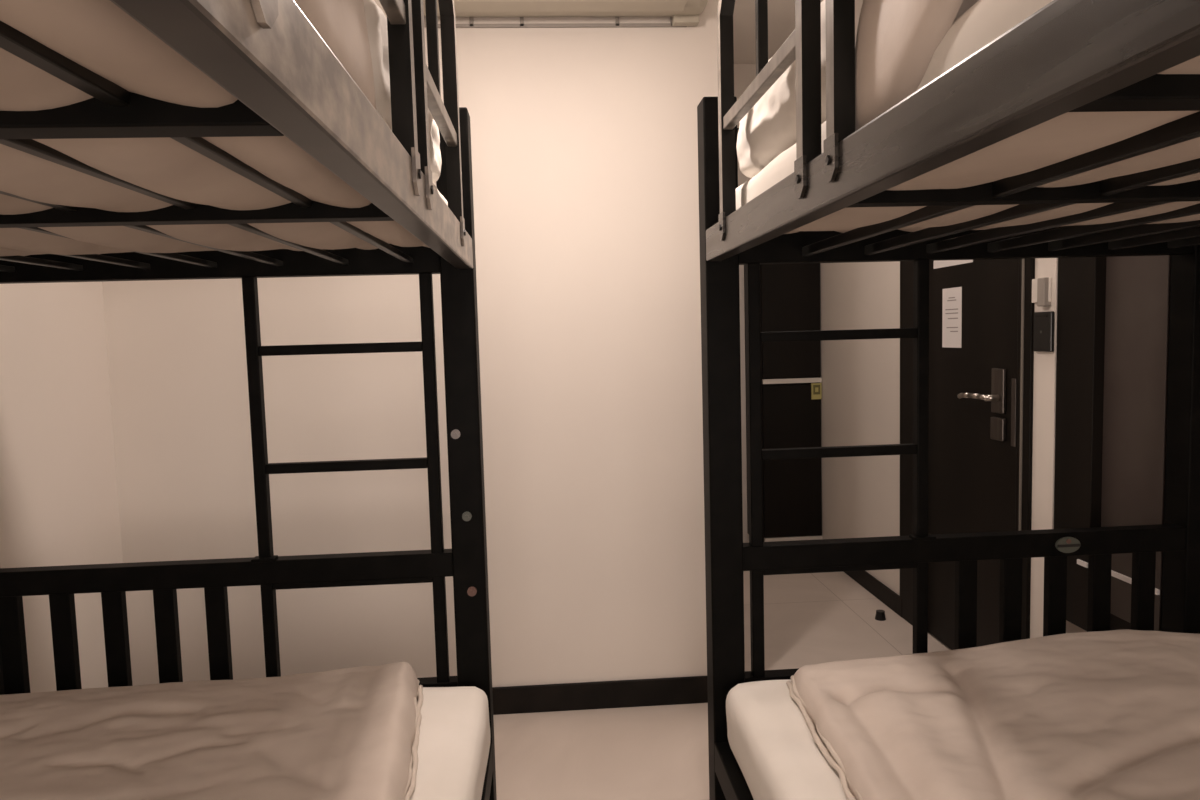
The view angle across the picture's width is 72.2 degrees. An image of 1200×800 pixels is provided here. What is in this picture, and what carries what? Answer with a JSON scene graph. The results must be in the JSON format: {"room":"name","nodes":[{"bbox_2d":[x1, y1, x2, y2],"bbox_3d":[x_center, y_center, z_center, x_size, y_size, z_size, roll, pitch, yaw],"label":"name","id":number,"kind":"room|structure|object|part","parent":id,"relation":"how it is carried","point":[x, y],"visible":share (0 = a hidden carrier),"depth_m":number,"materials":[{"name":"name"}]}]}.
{"room":"dormitory","nodes":[
{"label":"dormitory","id":0,"kind":"room"},
{"bbox_2d":[0,282,122,692],"bbox_3d":[-1.517,-0.141,0.543,0.100,2.880,4.503,-2,5,-4],"label":"wall","id":1,"kind":"structure","parent":0,"point":[59,504],"depth_m":2.38,"materials":[{"name":"paint"}]},
{"bbox_2d":[102,0,718,686],"bbox_3d":[-0.584,-0.345,2.792,2.064,2.880,0.120,-2,5,-4],"label":"wall","id":2,"kind":"structure","parent":0,"point":[584,141],"depth_m":2.76,"materials":[{"name":"paint"}]},
{"bbox_2d":[423,0,707,27],"bbox_3d":[-0.117,-1.372,2.571,0.905,0.324,0.220,-2,5,-4],"label":"air conditioner","id":3,"kind":"object","parent":2,"relation":"attached to","point":[682,13],"visible":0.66,"depth_m":2.59,"materials":[{"name":"beige plastic"}]},
{"bbox_3d":[-0.141,-1.238,2.687,0.856,0.038,0.008,-2,5,-4],"label":"mounting plate","id":4,"kind":"part","parent":3,"relation":"part of","materials":[{"name":"grey plastic"}]},
{"bbox_2d":[492,676,707,714],"bbox_3d":[-0.541,1.048,2.836,2.064,0.095,0.013,-2,5,-4],"label":"baseboard","id":5,"kind":"structure","parent":2,"relation":"attached to","point":[693,689],"depth_m":2.86,"materials":[{"name":"black wood"}]},
{"bbox_2d":[493,541,950,799],"bbox_3d":[0.073,1.212,1.782,3.344,0.100,6.750,-2,5,-4],"label":"floor","id":6,"kind":"structure","parent":0,"point":[660,752],"depth_m":2.74,"materials":[{"name":"tile"}]},
{"bbox_2d":[0,0,496,799],"bbox_3d":[-0.848,0.224,0.988,1.264,2.045,2.125,-2,5,-4],"label":"bunk bed","id":7,"kind":"object","parent":6,"relation":"on","point":[284,78],"visible":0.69,"depth_m":1.91,"materials":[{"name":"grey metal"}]},
{"bbox_3d":[-1.512,0.264,1.975,0.064,1.846,0.080,-2,5,-4],"label":"post","id":8,"kind":"part","parent":7,"relation":"part of","materials":[{"name":"black metal"}]},
{"bbox_2d":[0,0,447,255],"bbox_3d":[-0.864,-0.298,0.930,1.175,0.165,1.890,-2,5,-4],"label":"mattress","id":9,"kind":"object","parent":7,"relation":"on","point":[99,36],"visible":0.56,"depth_m":0.80,"materials":[{"name":"fabric"}]},
{"bbox_2d":[294,0,375,108],"bbox_3d":[-0.825,-0.381,0.440,1.186,0.242,1.016,-2,5,-4],"label":"duvet","id":10,"kind":"object","parent":9,"relation":"on","point":[341,24],"visible":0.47,"depth_m":0.84,"materials":[{"name":"beige fabric"}]},
{"bbox_2d":[363,0,441,182],"bbox_3d":[-0.635,-0.535,1.454,0.631,0.206,0.752,-2,5,-4],"label":"pillow","id":11,"kind":"object","parent":9,"relation":"on","point":[376,20],"visible":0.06,"depth_m":1.19,"materials":[{"name":"white fabric"}]},
{"bbox_3d":[-0.920,0.422,2.013,1.116,0.060,0.044,-2,5,-4],"label":"headboard rail","id":12,"kind":"part","parent":7,"relation":"part of","materials":[{"name":"black metal"}]},
{"bbox_3d":[-0.259,-0.275,0.989,0.039,0.074,1.965,-2,5,-4],"label":"rail","id":13,"kind":"part","parent":7,"relation":"part of","materials":[{"name":"black metal"}]},
{"bbox_3d":[-0.244,-0.546,0.771,0.028,0.508,0.629,-2,5,-4],"label":"guard rail","id":14,"kind":"part","parent":7,"relation":"part of","materials":[{"name":"grey metal"}]},
{"bbox_3d":[-0.288,-0.597,1.436,0.028,0.508,0.526,-2,5,-4],"label":"guard rail","id":15,"kind":"part","parent":7,"relation":"part of","materials":[{"name":"grey metal"}]},
{"bbox_3d":[-0.911,0.738,2.038,1.116,0.035,0.044,-2,5,-4],"label":"rail","id":16,"kind":"part","parent":7,"relation":"part of","materials":[{"name":"black metal"}]},
{"bbox_2d":[410,686,490,799],"bbox_3d":[-0.811,0.862,1.035,1.218,0.181,1.915,-2,5,-4],"label":"mattress","id":17,"kind":"object","parent":7,"relation":"on","point":[454,745],"visible":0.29,"depth_m":1.72,"materials":[{"name":"white fabric"}]},
{"bbox_2d":[0,662,422,799],"bbox_3d":[-0.847,0.738,0.945,1.136,0.088,1.982,-2,5,-4],"label":"duvet","id":18,"kind":"object","parent":17,"relation":"on","point":[353,733],"visible":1,"depth_m":1.61,"materials":[{"name":"beige fabric"}]},
{"bbox_3d":[-0.331,0.226,2.051,0.080,1.846,0.080,-2,5,-4],"label":"post","id":19,"kind":"part","parent":7,"relation":"part of","materials":[{"name":"black metal"}]},
{"bbox_3d":[-0.224,0.972,1.088,0.039,0.075,1.965,-2,5,-4],"label":"rail","id":20,"kind":"part","parent":7,"relation":"part of","materials":[{"name":"black metal"}]},
{"bbox_2d":[744,263,822,541],"bbox_3d":[1.072,-0.136,4.850,0.358,2.050,0.368,-2,5,-4],"label":"locker","id":21,"kind":"object","parent":6,"relation":"on","point":[789,293],"visible":0.58,"depth_m":4.68,"materials":[{"name":"brown wood"}]},
{"bbox_3d":[1.077,-0.631,4.640,0.336,1.010,0.015,-2,5,-4],"label":"door","id":22,"kind":"part","parent":21,"relation":"part of","materials":[{"name":"brown wood"}]},
{"bbox_3d":[1.104,0.353,4.717,0.336,0.875,0.015,-2,5,-4],"label":"door","id":23,"kind":"part","parent":21,"relation":"part of","materials":[{"name":"brown wood"}]},
{"bbox_2d":[811,383,821,398],"bbox_3d":[1.232,-0.050,4.680,0.058,0.092,0.012,-2,5,-4],"label":"tag","id":24,"kind":"object","parent":21,"relation":"attached to","point":[816,388],"visible":1,"depth_m":4.68,"materials":[{"name":"yellow"}]},
{"bbox_2d":[875,610,885,620],"bbox_3d":[1.254,0.961,3.676,0.048,0.037,0.048,-2,5,-4],"label":"door stop","id":25,"kind":"object","parent":6,"relation":"on","point":[880,614],"visible":1,"depth_m":3.66,"materials":[{"name":"black plastic"}]},
{"bbox_2d":[697,0,1199,799],"bbox_3d":[0.966,0.168,1.071,1.302,2.045,2.056,-2,5,-4],"label":"bunk bed","id":26,"kind":"object","parent":6,"relation":"on","point":[1066,56],"visible":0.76,"depth_m":1.91,"materials":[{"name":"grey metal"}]},
{"bbox_3d":[0.302,0.210,2.023,0.080,1.846,0.080,-2,5,-4],"label":"post","id":27,"kind":"part","parent":26,"relation":"part of","materials":[{"name":"black metal"}]},
{"bbox_3d":[0.365,0.955,1.091,0.039,0.075,1.896,-2,5,-4],"label":"rail","id":28,"kind":"part","parent":26,"relation":"part of","materials":[{"name":"black metal"}]},
{"bbox_3d":[0.281,-0.614,1.453,0.028,0.508,0.566,-2,5,-4],"label":"guard rail","id":29,"kind":"part","parent":26,"relation":"part of","materials":[{"name":"grey metal"}]},
{"bbox_3d":[0.921,0.684,2.086,1.137,0.035,0.044,-2,5,-4],"label":"rail","id":30,"kind":"part","parent":26,"relation":"part of","materials":[{"name":"black metal"}]},
{"bbox_2d":[726,679,847,799],"bbox_3d":[0.973,0.806,1.115,1.238,0.181,1.845,-2,5,-4],"label":"mattress","id":31,"kind":"object","parent":26,"relation":"on","point":[770,739],"visible":0.17,"depth_m":1.69,"materials":[{"name":"white fabric"}]},
{"bbox_2d":[786,629,1199,799],"bbox_3d":[1.020,0.671,1.019,1.142,0.110,1.892,-2,5,-4],"label":"duvet","id":32,"kind":"object","parent":31,"relation":"on","point":[1113,714],"visible":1,"depth_m":1.59,"materials":[{"name":"beige fabric"}]},
{"bbox_3d":[0.328,-0.561,0.760,0.028,0.508,0.624,-2,5,-4],"label":"guard rail","id":33,"kind":"part","parent":26,"relation":"part of","materials":[{"name":"grey metal"}]},
{"bbox_3d":[0.331,-0.291,0.993,0.039,0.074,1.896,-2,5,-4],"label":"rail","id":34,"kind":"part","parent":26,"relation":"part of","materials":[{"name":"black metal"}]},
{"bbox_3d":[0.913,0.368,2.062,1.137,0.060,0.044,-2,5,-4],"label":"headboard rail","id":35,"kind":"part","parent":26,"relation":"part of","materials":[{"name":"black metal"}]},
{"bbox_2d":[736,0,1199,233],"bbox_3d":[0.955,-0.359,1.016,1.213,0.157,1.832,-2,5,-4],"label":"mattress","id":36,"kind":"object","parent":26,"relation":"on","point":[1068,135],"visible":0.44,"depth_m":0.89,"materials":[{"name":"fabric"}]},
{"bbox_2d":[736,0,862,177],"bbox_3d":[0.637,-0.578,1.496,0.650,0.216,0.752,-2,5,-4],"label":"pillow","id":37,"kind":"object","parent":36,"relation":"on","point":[768,129],"visible":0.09,"depth_m":1.54,"materials":[{"name":"white fabric"}]},
{"bbox_2d":[855,0,978,130],"bbox_3d":[0.969,-0.441,0.590,1.227,0.244,1.084,-2,5,-4],"label":"duvet","id":38,"kind":"object","parent":36,"relation":"on","point":[896,42],"visible":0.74,"depth_m":0.95,"materials":[{"name":"beige fabric"}]},
{"bbox_3d":[1.512,0.171,2.100,0.080,1.846,0.080,-2,5,-4],"label":"post","id":39,"kind":"part","parent":26,"relation":"part of","materials":[{"name":"black metal"}]},
{"bbox_2d":[734,64,755,540],"bbox_3d":[0.791,-0.559,5.036,1.180,2.880,0.100,-2,5,-4],"label":"wall","id":40,"kind":"structure","parent":0,"point":[744,74],"depth_m":5.00,"materials":[{"name":"paint"}]},
{"bbox_2d":[733,0,822,63],"bbox_3d":[-0.009,-1.758,1.548,3.344,0.100,6.750,-2,5,-4],"label":"ceiling","id":41,"kind":"structure","parent":0,"point":[781,13],"depth_m":4.29,"materials":[{"name":"white paint"}]},
{"bbox_2d":[820,258,1086,637],"bbox_3d":[1.440,-0.478,3.774,0.253,2.880,2.510,-2,5,-4],"label":"wall","id":42,"kind":"structure","parent":0,"point":[860,401],"depth_m":3.96,"materials":[{"name":"paint"}]},
{"bbox_2d":[844,571,901,616],"bbox_3d":[1.322,0.893,4.218,0.014,0.085,1.080,-2,5,-4],"label":"baseboard","id":43,"kind":"structure","parent":42,"relation":"attached to","point":[867,581],"depth_m":3.94,"materials":[{"name":"black wood"}]},
{"bbox_2d":[900,258,1034,649],"bbox_3d":[1.393,-0.061,3.144,0.167,2.150,0.980,-2,5,-4],"label":"door","id":44,"kind":"structure","parent":42,"relation":"in","point":[980,433],"depth_m":3.04,"materials":[{"name":"brown wood"}]},
{"bbox_2d":[942,287,961,347],"bbox_3d":[1.366,-0.319,3.193,0.001,0.231,0.150,-2,5,-4],"label":"paper notice","id":45,"kind":"object","parent":44,"relation":"attached to","point":[952,297],"visible":1,"depth_m":3.19,"materials":[{"name":"white paper"}]},
{"bbox_2d":[934,260,972,268],"bbox_3d":[1.358,-0.623,3.167,0.001,0.210,0.307,-2,5,-4],"label":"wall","id":46,"kind":"structure","parent":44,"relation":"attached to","point":[940,263],"depth_m":3.20,"materials":[{"name":"white paint"}]},
{"bbox_3d":[1.353,-0.012,2.961,0.060,0.031,0.225,-2,5,-4],"label":"lever handle","id":47,"kind":"part","parent":44,"relation":"part of","materials":[{"name":"metal"}]},
{"bbox_3d":[1.384,0.042,2.749,0.004,0.228,0.024,-2,5,-4],"label":"strike plate","id":48,"kind":"part","parent":44,"relation":"part of","materials":[{"name":"metal"}]},
{"bbox_2d":[1032,277,1051,305],"bbox_3d":[1.381,-0.338,2.585,0.024,0.088,0.092,-2,5,-4],"label":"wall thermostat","id":49,"kind":"object","parent":42,"relation":"attached to","point":[1041,287],"visible":1,"depth_m":2.55,"materials":[{"name":"white plastic"}]},
{"bbox_2d":[1033,311,1054,351],"bbox_3d":[1.390,-0.214,2.577,0.016,0.125,0.092,-2,5,-4],"label":"switch","id":50,"kind":"object","parent":42,"relation":"attached to","point":[1043,335],"visible":1,"depth_m":2.56,"materials":[{"name":"black plastic"}]},
{"bbox_2d":[1054,255,1170,630],"bbox_3d":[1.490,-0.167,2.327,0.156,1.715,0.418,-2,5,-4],"label":"wardrobe","id":51,"kind":"object","parent":42,"relation":"attached to","point":[1113,313],"visible":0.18,"depth_m":2.34,"materials":[{"name":"brown wood"}]},
{"bbox_3d":[1.458,-0.192,2.238,0.007,1.630,0.236,-2,5,-4],"label":"door panel","id":52,"kind":"part","parent":51,"relation":"part of","materials":[{"name":"grey laminate"}]}
]}

